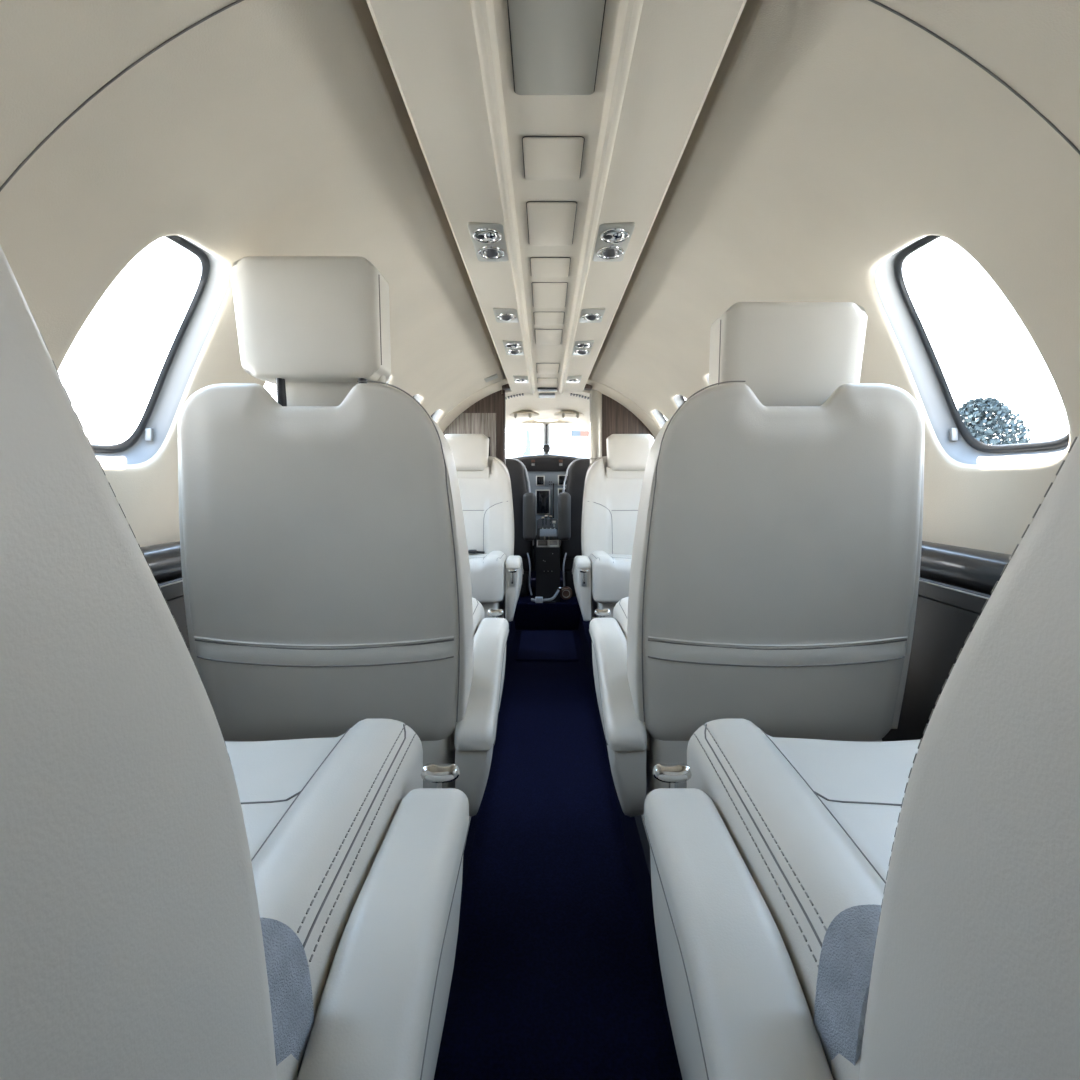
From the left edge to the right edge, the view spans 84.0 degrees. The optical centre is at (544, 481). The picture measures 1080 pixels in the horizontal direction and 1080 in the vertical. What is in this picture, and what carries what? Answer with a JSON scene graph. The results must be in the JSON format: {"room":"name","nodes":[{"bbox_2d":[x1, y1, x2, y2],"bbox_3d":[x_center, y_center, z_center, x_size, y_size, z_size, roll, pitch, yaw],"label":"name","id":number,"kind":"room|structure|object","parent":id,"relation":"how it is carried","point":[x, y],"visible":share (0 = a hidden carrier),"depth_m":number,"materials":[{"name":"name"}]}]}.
{"room":"aircraft cabin","nodes":[
{"label":"aircraft cabin","id":0,"kind":"room"},
{"bbox_2d":[0,18,455,583],"bbox_3d":[-0.621,-0.097,1.125,0.275,0.630,4.550,0,0,0],"label":"wall","id":1,"kind":"structure","parent":0,"point":[95,194],"depth_m":0.77,"materials":[{"name":"plastic"}]},
{"bbox_2d":[91,235,229,464],"bbox_3d":[-0.655,-0.209,0.995,0.228,0.357,0.296,0,0,0],"label":"window","id":2,"kind":"structure","parent":1,"relation":"in","point":[154,425],"depth_m":1.11,"materials":[{"name":"grey plastic"}]},
{"bbox_2d":[141,541,183,599],"bbox_3d":[-0.715,0.165,1.530,0.084,0.095,3.660,0,0,0],"label":"ledge","id":3,"kind":"object","parent":1,"relation":"attached to","point":[164,560],"visible":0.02,"depth_m":1.09,"materials":[{"name":"black"}]},
{"bbox_2d":[166,595,190,652],"bbox_3d":[-0.682,0.522,1.125,0.149,0.615,4.550,0,0,0],"label":"baseboard","id":4,"kind":"structure","parent":1,"relation":"attached to","point":[177,604],"depth_m":1.13,"materials":[{"name":"grey"}]},
{"bbox_2d":[413,395,421,402],"bbox_3d":[-0.655,-0.209,2.615,0.228,0.357,0.296,0,0,0],"label":"window","id":5,"kind":"structure","parent":1,"relation":"in","point":[418,398],"depth_m":2.66,"materials":[{"name":"white glass"}]},
{"bbox_2d":[430,410,441,421],"bbox_3d":[-0.655,-0.209,3.135,0.228,0.357,0.296,0,0,0],"label":"window","id":6,"kind":"structure","parent":1,"relation":"in","point":[435,416],"depth_m":3.20,"materials":[{"name":"white glass"}]},
{"bbox_2d":[0,0,1079,405],"bbox_3d":[0.012,-0.518,1.125,0.990,0.213,4.550,0,0,0],"label":"ceiling","id":7,"kind":"structure","parent":0,"point":[292,116],"depth_m":0.84,"materials":[{"name":"plastic"}]},
{"bbox_2d":[484,374,497,381],"bbox_3d":[-0.276,-0.534,3.080,0.066,0.032,0.090,0,0,0],"label":"ceiling vent","id":8,"kind":"object","parent":7,"relation":"in","point":[494,376],"visible":1,"depth_m":3.06,"materials":[{"name":"grey plastic"}]},
{"bbox_2d":[0,0,1079,191],"bbox_3d":[0.012,-0.200,0.640,1.540,0.703,0.002,0,0,0],"label":"trim","id":9,"kind":"structure","parent":7,"relation":"attached to","point":[1074,147],"depth_m":0.64,"materials":[{"name":"grey plastic"}]},
{"bbox_2d":[532,535,560,570],"bbox_3d":[0.012,0.430,5.300,1.240,1.040,0.060,0,0,0],"label":"wall","id":10,"kind":"structure","parent":0,"point":[534,546],"depth_m":5.27,"materials":[{"name":"black"}]},
{"bbox_2d":[521,420,571,453],"bbox_3d":[0.012,-0.302,5.007,1.186,0.381,0.680,0,0,0],"label":"window frame","id":11,"kind":"structure","parent":10,"relation":"in","point":[546,423],"depth_m":4.72,"materials":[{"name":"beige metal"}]},
{"bbox_2d":[513,454,580,534],"bbox_3d":[0.012,0.095,4.843,1.160,0.610,0.814,0,0,0],"label":"panel","id":12,"kind":"object","parent":10,"relation":"attached to","point":[546,472],"visible":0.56,"depth_m":4.48,"materials":[{"name":"grey plastic"}]},
{"bbox_2d":[543,444,550,453],"bbox_3d":[0.012,-0.249,4.618,0.062,0.089,0.059,0,0,0],"label":"compass","id":13,"kind":"object","parent":12,"relation":"on","point":[546,447],"visible":0.99,"depth_m":4.60,"materials":[{"name":"black"}]},
{"bbox_2d":[514,571,581,629],"bbox_3d":[0.012,0.865,4.575,1.240,0.170,1.450,0,0,0],"label":"floor","id":14,"kind":"structure","parent":0,"point":[564,614],"depth_m":3.85,"materials":[{"name":"blue carpet"}]},
{"bbox_2d":[506,458,535,595],"bbox_3d":[-0.280,0.309,4.208,0.437,0.942,0.624,0,0,0],"label":"seat","id":15,"kind":"object","parent":14,"relation":"on","point":[524,503],"visible":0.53,"depth_m":4.01,"materials":[{"name":"grey leather"}]},
{"bbox_2d":[522,549,534,571],"bbox_3d":[-0.288,0.555,4.310,0.420,0.130,0.420,0,0,0],"label":"seat cushion","id":16,"kind":"object","parent":15,"relation":"on","point":[525,561],"depth_m":4.10,"materials":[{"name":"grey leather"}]},
{"bbox_2d":[531,587,561,602],"bbox_3d":[0.010,0.728,3.875,0.201,0.102,0.037,0,0,-3],"label":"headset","id":17,"kind":"object","parent":14,"relation":"on","point":[537,599],"visible":1,"depth_m":3.86,"materials":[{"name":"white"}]},
{"bbox_2d":[536,515,559,601],"bbox_3d":[0.020,0.508,4.188,0.156,0.544,0.584,0,0,0],"label":"pedestal","id":18,"kind":"object","parent":14,"relation":"on","point":[547,541],"visible":0.99,"depth_m":3.90,"materials":[{"name":"black plastic"}]},
{"bbox_2d":[560,586,571,599],"bbox_3d":[0.137,0.725,3.917,0.084,0.084,0.055,0,0,0],"label":"case","id":19,"kind":"object","parent":14,"relation":"on","point":[566,592],"visible":0.97,"depth_m":3.90,"materials":[{"name":"brown"}]},
{"bbox_2d":[558,458,589,595],"bbox_3d":[0.303,0.309,4.208,0.437,0.942,0.624,0,0,0],"label":"seat","id":20,"kind":"object","parent":14,"relation":"on","point":[570,503],"visible":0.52,"depth_m":4.01,"materials":[{"name":"grey leather"}]},
{"bbox_2d":[560,548,573,571],"bbox_3d":[0.312,0.555,4.310,0.420,0.130,0.420,0,0,0],"label":"seat cushion","id":21,"kind":"object","parent":20,"relation":"on","point":[568,565],"depth_m":4.10,"materials":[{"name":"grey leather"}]},
{"bbox_2d":[506,391,589,429],"bbox_3d":[0.012,-0.372,4.062,1.312,0.336,1.315,0,0,0],"label":"ceiling","id":22,"kind":"structure","parent":0,"point":[546,407],"depth_m":4.06,"materials":[{"name":"plastic"}]},
{"bbox_2d":[509,411,539,418],"bbox_3d":[-0.158,-0.472,4.272,0.240,0.064,0.255,0,0,0],"label":"sun visor","id":23,"kind":"object","parent":22,"relation":"attached to","point":[521,414],"visible":0.94,"depth_m":4.22,"materials":[{"name":"plastic"}]},
{"bbox_2d":[539,393,554,397],"bbox_3d":[0.012,-0.535,3.710,0.100,0.013,0.140,0,0,0],"label":"recessed light","id":24,"kind":"object","parent":22,"relation":"in","point":[541,395],"visible":0.94,"depth_m":3.67,"materials":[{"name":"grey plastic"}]},
{"bbox_2d":[554,411,583,418],"bbox_3d":[0.182,-0.472,4.272,0.240,0.064,0.255,0,0,0],"label":"sun visor","id":25,"kind":"object","parent":22,"relation":"attached to","point":[568,414],"visible":0.92,"depth_m":4.22,"materials":[{"name":"plastic"}]},
{"bbox_2d":[443,389,654,619],"bbox_3d":[0.012,0.202,3.408,1.400,1.496,0.084,0,0,0],"label":"wall","id":26,"kind":"structure","parent":0,"point":[487,416],"depth_m":3.40,"materials":[{"name":"brown wood"}]},
{"bbox_2d":[468,222,508,261],"bbox_3d":[-0.114,-0.490,1.235,0.068,0.028,0.190,0,0,0],"label":"lamp","id":27,"kind":"object","parent":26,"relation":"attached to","point":[488,239],"visible":1,"depth_m":1.21,"materials":[{"name":"grey metal"}]},
{"bbox_2d":[493,308,518,322],"bbox_3d":[-0.114,-0.490,1.770,0.068,0.028,0.140,0,0,0],"label":"lamp","id":28,"kind":"object","parent":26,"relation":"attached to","point":[502,315],"visible":1,"depth_m":1.75,"materials":[{"name":"grey metal"}]},
{"bbox_2d":[503,340,523,354],"bbox_3d":[-0.114,-0.490,2.200,0.068,0.028,0.220,0,0,0],"label":"lamp","id":29,"kind":"object","parent":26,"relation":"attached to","point":[511,347],"visible":1,"depth_m":2.18,"materials":[{"name":"grey metal"}]},
{"bbox_2d":[513,375,528,382],"bbox_3d":[-0.114,-0.490,2.870,0.068,0.021,0.180,0,0,0],"label":"lamp","id":30,"kind":"object","parent":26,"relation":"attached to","point":[518,379],"visible":0.99,"depth_m":2.84,"materials":[{"name":"grey metal"}]},
{"bbox_2d":[501,378,589,393],"bbox_3d":[0.012,-0.574,3.413,0.520,0.152,0.025,0,0,0],"label":"trim","id":31,"kind":"structure","parent":26,"relation":"attached to","point":[506,391],"depth_m":3.40,"materials":[{"name":"beige plastic"}]},
{"bbox_2d":[502,384,591,389],"bbox_3d":[0.012,-0.534,3.360,0.500,0.032,0.080,0,0,0],"label":"trim","id":32,"kind":"structure","parent":26,"relation":"attached to","point":[506,386],"depth_m":3.32,"materials":[{"name":"brown plastic"}]},
{"bbox_2d":[537,378,557,382],"bbox_3d":[0.012,-0.498,2.950,0.099,0.003,0.143,0,0,0],"label":"ceiling panel","id":33,"kind":"object","parent":26,"relation":"attached to","point":[539,380],"visible":1,"depth_m":2.93,"materials":[{"name":"beige plastic"}]},
{"bbox_2d":[438,379,659,437],"bbox_3d":[0.012,-0.176,3.328,1.550,0.842,0.135,0,0,0],"label":"trim","id":34,"kind":"structure","parent":26,"relation":"attached to","point":[631,406],"depth_m":3.31,"materials":[{"name":"plastic"}]},
{"bbox_2d":[366,0,746,394],"bbox_3d":[0.012,-0.524,1.075,0.400,0.092,4.450,0,0,0],"label":"trim","id":35,"kind":"structure","parent":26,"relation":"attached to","point":[450,61],"depth_m":0.84,"materials":[{"name":"beige plastic"}]},
{"bbox_2d":[537,388,556,390],"bbox_3d":[0.012,-0.496,3.215,0.104,0.008,0.090,0,0,0],"label":"air vent","id":36,"kind":"object","parent":35,"relation":"attached to","point":[539,389],"visible":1,"depth_m":3.19,"materials":[{"name":"black"}]},
{"bbox_2d":[536,363,559,373],"bbox_3d":[0.012,-0.498,2.635,0.099,0.003,0.233,0,0,0],"label":"ceiling panel","id":37,"kind":"object","parent":35,"relation":"attached to","point":[542,368],"visible":1,"depth_m":2.62,"materials":[{"name":"beige plastic"}]},
{"bbox_2d":[535,329,562,344],"bbox_3d":[0.012,-0.498,2.065,0.092,0.003,0.213,0,0,0],"label":"ceiling panel","id":38,"kind":"object","parent":35,"relation":"attached to","point":[542,336],"visible":1,"depth_m":2.04,"materials":[{"name":"beige plastic"}]},
{"bbox_2d":[534,312,564,324],"bbox_3d":[0.012,-0.498,1.830,0.092,0.003,0.143,0,0,0],"label":"ceiling panel","id":39,"kind":"object","parent":35,"relation":"attached to","point":[540,318],"visible":1,"depth_m":1.82,"materials":[{"name":"beige plastic"}]},
{"bbox_2d":[532,282,567,307],"bbox_3d":[0.012,-0.498,1.605,0.092,0.003,0.213,0,0,0],"label":"ceiling panel","id":40,"kind":"object","parent":35,"relation":"attached to","point":[544,294],"visible":1,"depth_m":1.59,"materials":[{"name":"beige plastic"}]},
{"bbox_2d":[530,257,570,276],"bbox_3d":[0.012,-0.498,1.395,0.092,0.003,0.126,0,0,0],"label":"ceiling panel","id":41,"kind":"object","parent":35,"relation":"attached to","point":[540,266],"visible":1,"depth_m":1.38,"materials":[{"name":"beige plastic"}]},
{"bbox_2d":[526,201,576,245],"bbox_3d":[0.012,-0.498,1.164,0.092,0.003,0.195,0,0,0],"label":"ceiling panel","id":42,"kind":"object","parent":35,"relation":"attached to","point":[550,223],"visible":1,"depth_m":1.15,"materials":[{"name":"beige plastic"}]},
{"bbox_2d":[522,136,584,179],"bbox_3d":[0.012,-0.498,0.927,0.092,0.003,0.123,0,0,0],"label":"ceiling panel","id":43,"kind":"object","parent":35,"relation":"attached to","point":[544,157],"visible":1,"depth_m":0.92,"materials":[{"name":"beige plastic"}]},
{"bbox_2d":[507,0,605,94],"bbox_3d":[0.012,-0.498,0.535,0.103,0.003,0.473,0,0,0],"label":"ceiling panel","id":44,"kind":"object","parent":35,"relation":"attached to","point":[555,44],"visible":1,"depth_m":0.68,"materials":[{"name":"grey plastic"}]},
{"bbox_2d":[566,375,581,382],"bbox_3d":[0.138,-0.490,2.870,0.068,0.021,0.180,0,0,0],"label":"lamp","id":45,"kind":"object","parent":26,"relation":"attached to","point":[570,379],"visible":1,"depth_m":2.84,"materials":[{"name":"grey metal"}]},
{"bbox_2d":[572,340,593,354],"bbox_3d":[0.138,-0.490,2.200,0.068,0.028,0.220,0,0,0],"label":"lamp","id":46,"kind":"object","parent":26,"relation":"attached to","point":[580,347],"visible":1,"depth_m":2.18,"materials":[{"name":"grey metal"}]},
{"bbox_2d":[579,308,604,322],"bbox_3d":[0.138,-0.490,1.770,0.068,0.028,0.140,0,0,0],"label":"lamp","id":47,"kind":"object","parent":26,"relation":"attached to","point":[590,315],"visible":1,"depth_m":1.75,"materials":[{"name":"grey metal"}]},
{"bbox_2d":[592,222,634,261],"bbox_3d":[0.138,-0.490,1.235,0.068,0.028,0.190,0,0,0],"label":"lamp","id":48,"kind":"object","parent":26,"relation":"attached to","point":[613,239],"visible":1,"depth_m":1.21,"materials":[{"name":"grey metal"}]},
{"bbox_2d":[434,614,682,1079],"bbox_3d":[0.012,0.890,1.400,1.400,0.120,5.100,0,0,0],"label":"floor","id":49,"kind":"structure","parent":0,"point":[557,975],"depth_m":1.30,"materials":[{"name":"blue carpet"}]},
{"bbox_2d":[0,245,470,1079],"bbox_3d":[-0.340,0.257,0.353,0.528,1.147,0.797,0,0,0],"label":"seat","id":50,"kind":"object","parent":49,"relation":"on","point":[179,900],"visible":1,"depth_m":0.21,"materials":[{"name":"beige leather"}]},
{"bbox_2d":[225,719,422,1079],"bbox_3d":[-0.368,0.384,0.498,0.438,0.203,0.507,0,0,0],"label":"seat cushion","id":51,"kind":"object","parent":50,"relation":"on","point":[321,816],"depth_m":0.50,"materials":[{"name":"beige leather"}]},
{"bbox_2d":[178,256,508,816],"bbox_3d":[-0.355,0.232,1.284,0.533,1.197,0.668,0,0,0],"label":"seat","id":52,"kind":"object","parent":49,"relation":"on","point":[326,577],"visible":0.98,"depth_m":1.00,"materials":[{"name":"beige leather"}]},
{"bbox_2d":[450,598,484,750],"bbox_3d":[-0.380,0.404,1.365,0.438,0.203,0.507,0,0,0],"label":"seat cushion","id":53,"kind":"object","parent":52,"relation":"on","point":[478,610],"depth_m":1.44,"materials":[{"name":"beige leather"}]},
{"bbox_2d":[444,434,523,621],"bbox_3d":[-0.378,0.290,2.910,0.533,1.079,0.643,0,0,0],"label":"seat","id":54,"kind":"object","parent":49,"relation":"on","point":[496,574],"visible":0.46,"depth_m":3.03,"materials":[{"name":"beige leather"}]},
{"bbox_2d":[469,551,506,602],"bbox_3d":[-0.403,0.423,2.841,0.438,0.203,0.507,0,0,0],"label":"seat cushion","id":55,"kind":"object","parent":54,"relation":"on","point":[488,569],"depth_m":2.59,"materials":[{"name":"beige leather"}]},
{"bbox_2d":[516,630,578,661],"bbox_3d":[0.012,0.944,3.485,0.333,0.012,0.630,0,0,0],"label":"floor mat","id":56,"kind":"object","parent":49,"relation":"on","point":[533,645],"visible":1,"depth_m":3.43,"materials":[{"name":"blue carpet"}]},
{"bbox_2d":[572,434,653,620],"bbox_3d":[0.407,0.290,2.910,0.533,1.079,0.643,0,0,0],"label":"seat","id":57,"kind":"object","parent":49,"relation":"on","point":[613,481],"visible":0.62,"depth_m":3.03,"materials":[{"name":"beige leather"}]},
{"bbox_2d":[589,551,631,602],"bbox_3d":[0.432,0.423,2.841,0.438,0.203,0.507,0,0,0],"label":"seat cushion","id":58,"kind":"object","parent":57,"relation":"on","point":[609,571],"depth_m":2.59,"materials":[{"name":"beige leather"}]},
{"bbox_2d":[589,302,924,876],"bbox_3d":[0.375,0.267,1.284,0.533,1.127,0.668,0,0,0],"label":"seat","id":59,"kind":"object","parent":49,"relation":"on","point":[776,559],"visible":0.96,"depth_m":1.00,"materials":[{"name":"beige leather"}]},
{"bbox_2d":[613,597,649,750],"bbox_3d":[0.400,0.404,1.365,0.438,0.203,0.507,0,0,0],"label":"seat cushion","id":60,"kind":"object","parent":59,"relation":"on","point":[620,612],"depth_m":1.45,"materials":[{"name":"beige leather"}]},
{"bbox_2d":[642,434,1079,1079],"bbox_3d":[0.364,0.257,0.353,0.528,1.147,0.797,0,0,0],"label":"seat","id":61,"kind":"object","parent":49,"relation":"on","point":[823,909],"visible":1,"depth_m":0.26,"materials":[{"name":"beige leather"}]},
{"bbox_2d":[687,719,920,1079],"bbox_3d":[0.392,0.384,0.498,0.438,0.203,0.507,0,0,0],"label":"seat cushion","id":62,"kind":"object","parent":61,"relation":"on","point":[810,824],"depth_m":0.51,"materials":[{"name":"beige leather"}]},
{"bbox_2d":[639,48,1079,554],"bbox_3d":[0.644,-0.097,1.125,0.275,0.630,4.550,0,0,0],"label":"wall","id":63,"kind":"structure","parent":0,"point":[1008,195],"depth_m":0.82,"materials":[{"name":"plastic"}]},
{"bbox_2d":[653,410,666,426],"bbox_3d":[0.679,-0.209,3.135,0.228,0.357,0.296,0,0,0],"label":"window","id":64,"kind":"structure","parent":63,"relation":"in","point":[658,415],"depth_m":3.21,"materials":[{"name":"white glass"}]},
{"bbox_2d":[674,395,684,407],"bbox_3d":[0.679,-0.209,2.615,0.228,0.357,0.296,0,0,0],"label":"window","id":65,"kind":"structure","parent":63,"relation":"in","point":[679,399],"depth_m":2.67,"materials":[{"name":"white glass"}]},
{"bbox_2d":[882,595,980,741],"bbox_3d":[0.707,0.522,1.125,0.149,0.615,4.550,0,0,0],"label":"wall panel","id":66,"kind":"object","parent":63,"relation":"attached to","point":[941,629],"depth_m":1.11,"materials":[{"name":"grey plastic"}]},
{"bbox_2d":[918,541,1011,612],"bbox_3d":[0.739,0.165,1.530,0.084,0.095,3.660,0,0,0],"label":"ledge","id":67,"kind":"object","parent":63,"relation":"attached to","point":[962,577],"visible":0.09,"depth_m":1.03,"materials":[{"name":"black"}]},
{"bbox_2d":[874,235,1068,464],"bbox_3d":[0.679,-0.209,0.995,0.228,0.357,0.296,0,0,0],"label":"window","id":68,"kind":"structure","parent":63,"relation":"in","point":[946,421],"depth_m":1.10,"materials":[{"name":"grey plastic"}]},
{"label":"outside","id":69,"kind":"structure","parent":0,"visible":0},
{"bbox_3d":[0.012,2.175,45.000,300.000,0.050,210.000,0,0,0],"label":"ground","id":70,"kind":"structure","parent":69,"visible":0},
{"bbox_2d":[522,430,530,455],"bbox_3d":[-1.438,-1.150,52.000,2.900,6.600,1.200,0,0,0],"label":"tower","id":71,"kind":"structure","parent":70,"relation":"on","point":[527,451],"depth_m":51.50,"materials":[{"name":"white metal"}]},
{"bbox_2d":[549,415,666,457],"bbox_3d":[12.412,-2.600,63.900,25.200,9.500,12.200,0,0,0],"label":"hangar","id":72,"kind":"structure","parent":70,"relation":"on","point":[571,439],"depth_m":58.00,"materials":[{"name":"white"}]},
{"bbox_2d":[958,396,1031,444],"bbox_3d":[12.758,-0.155,17.491,2.239,4.616,2.295,0,0,0],"label":"tree","id":73,"kind":"object","parent":70,"relation":"on","point":[977,408],"visible":0.45,"depth_m":17.01,"materials":[{"name":"grey plant"}]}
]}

